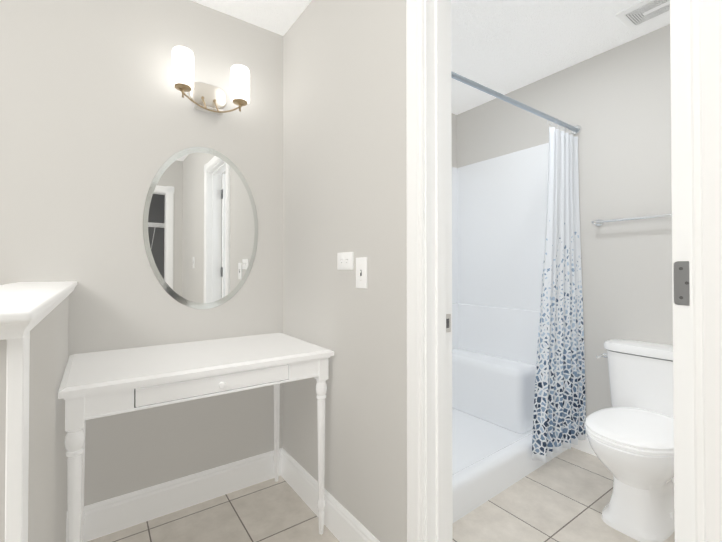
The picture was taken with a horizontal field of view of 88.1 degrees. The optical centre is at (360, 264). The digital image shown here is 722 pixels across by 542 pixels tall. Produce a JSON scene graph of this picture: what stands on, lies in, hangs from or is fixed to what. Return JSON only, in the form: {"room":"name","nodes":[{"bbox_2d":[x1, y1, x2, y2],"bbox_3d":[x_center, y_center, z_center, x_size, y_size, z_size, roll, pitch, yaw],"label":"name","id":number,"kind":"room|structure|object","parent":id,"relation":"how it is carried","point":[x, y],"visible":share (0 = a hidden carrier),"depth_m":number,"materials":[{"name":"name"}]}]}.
{"room":"dressing area","nodes":[
{"label":"dressing area","id":0,"kind":"room"},
{"bbox_2d":[0,281,76,541],"bbox_3d":[-0.872,0.603,0.950,0.187,1.082,1.326,0,-1,-35],"label":"wall","id":1,"kind":"structure","parent":0,"point":[33,365],"depth_m":0.70,"materials":[{"name":"grey paint"}]},
{"bbox_2d":[0,0,275,510],"bbox_3d":[-1.366,-0.070,1.490,2.190,2.440,0.115,0,-1,-35],"label":"wall","id":2,"kind":"structure","parent":0,"point":[102,120],"depth_m":1.65,"materials":[{"name":"grey paint"}]},
{"bbox_2d":[66,448,281,541],"bbox_3d":[-0.833,1.082,1.776,0.905,0.142,0.015,0,-1,-35],"label":"baseboard","id":3,"kind":"structure","parent":2,"relation":"attached to","point":[128,510],"depth_m":1.74,"materials":[{"name":"white wood"}]},
{"bbox_2d":[143,147,257,308],"bbox_3d":[-0.768,-0.182,1.841,0.534,0.800,0.005,0,-1,-35],"label":"mirror","id":4,"kind":"object","parent":2,"relation":"attached to","point":[200,227],"visible":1,"depth_m":1.82,"materials":[{"name":"silver glass"}]},
{"bbox_2d":[172,46,249,115],"bbox_3d":[-0.721,-0.856,1.799,0.351,0.253,0.140,0,-1,-35],"label":"sconce","id":5,"kind":"object","parent":2,"relation":"attached to","point":[204,97],"visible":1,"depth_m":1.81,"materials":[{"name":"white glass"}]},
{"bbox_2d":[87,447,674,541],"bbox_3d":[0.111,1.167,0.260,4.805,0.060,4.220,0,-1,-35],"label":"floor","id":6,"kind":"structure","parent":0,"point":[564,496],"depth_m":1.71,"materials":[{"name":"tile"}]},
{"bbox_2d":[58,333,333,541],"bbox_3d":[-0.648,0.756,1.551,0.920,0.785,0.566,0,-1,-35],"label":"table","id":7,"kind":"object","parent":6,"relation":"on","point":[94,385],"visible":1,"depth_m":1.36,"materials":[{"name":"white wood"}]},
{"bbox_2d":[452,143,566,522],"bbox_3d":[0.477,0.169,2.307,1.521,1.978,0.985,0,-1,-35],"label":"shower stall","id":8,"kind":"object","parent":6,"relation":"on","point":[499,204],"visible":0.42,"depth_m":2.64,"materials":[{"name":"white plastic"}]},
{"bbox_2d":[585,339,674,541],"bbox_3d":[1.344,0.785,1.761,0.721,0.735,0.519,0,-1,-35],"label":"toilet","id":9,"kind":"object","parent":6,"relation":"on","point":[630,434],"visible":0.73,"depth_m":1.65,"materials":[{"name":"white ceramic"}]},
{"bbox_2d":[191,0,669,114],"bbox_3d":[0.111,-1.333,0.287,4.805,0.060,4.220,0,-1,-35],"label":"ceiling","id":10,"kind":"structure","parent":0,"point":[503,47],"depth_m":2.06,"materials":[{"name":"white paint"}]},
{"bbox_2d":[615,0,669,29],"bbox_3d":[1.489,-1.281,1.825,0.207,0.012,0.360,0,-1,-35],"label":"ceiling vent","id":11,"kind":"object","parent":10,"relation":"in","point":[641,13],"visible":0.98,"depth_m":1.89,"materials":[{"name":"white"}]},
{"bbox_2d":[276,0,672,541],"bbox_3d":[0.591,-0.079,0.699,0.150,2.440,3.980,0,-1,-35],"label":"wall","id":12,"kind":"structure","parent":0,"point":[341,65],"depth_m":1.83,"materials":[{"name":"grey paint"}]},
{"bbox_2d":[279,448,379,541],"bbox_3d":[-0.145,1.080,1.643,0.015,0.142,1.028,0,-1,-35],"label":"baseboard","id":13,"kind":"structure","parent":12,"relation":"attached to","point":[342,524],"depth_m":1.65,"materials":[{"name":"white wood"}]},
{"bbox_2d":[337,252,353,269],"bbox_3d":[-0.067,-0.016,1.550,0.008,0.072,0.118,0,-1,-35],"label":"electrical outlet","id":14,"kind":"object","parent":12,"relation":"attached to","point":[345,260],"visible":1,"depth_m":1.54,"materials":[{"name":"white plastic"}]},
{"bbox_2d":[356,257,366,288],"bbox_3d":[-0.002,0.031,1.451,0.017,0.120,0.072,0,-1,-35],"label":"light switch","id":15,"kind":"object","parent":12,"relation":"attached to","point":[361,272],"visible":1,"depth_m":1.45,"materials":[{"name":"white plastic"}]},
{"bbox_2d":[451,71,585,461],"bbox_3d":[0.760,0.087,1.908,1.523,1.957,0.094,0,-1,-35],"label":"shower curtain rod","id":16,"kind":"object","parent":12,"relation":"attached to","point":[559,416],"visible":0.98,"depth_m":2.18,"materials":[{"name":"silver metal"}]},
{"bbox_2d":[532,127,585,461],"bbox_3d":[1.162,0.130,2.181,0.530,1.877,0.076,0,-1,-35],"label":"shower curtain","id":17,"kind":"object","parent":16,"relation":"hanging from","point":[559,415],"depth_m":2.19,"materials":[{"name":"white fabric"}]},
{"bbox_2d":[406,0,721,541],"bbox_3d":[0.437,0.083,0.944,0.151,2.121,0.800,0,-1,-35],"label":"door frame","id":18,"kind":"structure","parent":12,"relation":"attached to","point":[429,261],"depth_m":1.05,"materials":[{"name":"white wood"}]},
{"bbox_2d":[571,433,595,455],"bbox_3d":[1.641,1.084,1.959,0.015,0.142,1.025,0,-1,-35],"label":"baseboard","id":19,"kind":"structure","parent":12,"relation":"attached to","point":[583,445],"depth_m":2.31,"materials":[{"name":"white wood"}]},
{"bbox_2d":[592,213,671,226],"bbox_3d":[1.586,-0.257,2.000,0.074,0.048,0.638,0,-1,-35],"label":"towel rail","id":20,"kind":"object","parent":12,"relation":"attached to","point":[599,222],"visible":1,"depth_m":2.09,"materials":[{"name":"silver metal"}]},
{"bbox_2d":[670,0,691,541],"bbox_3d":[0.896,0.119,0.928,0.614,2.024,0.135,0,-1,-35],"label":"door","id":21,"kind":"structure","parent":12,"relation":"in","point":[680,284],"depth_m":0.76,"materials":[{"name":"white wood"}]}
]}

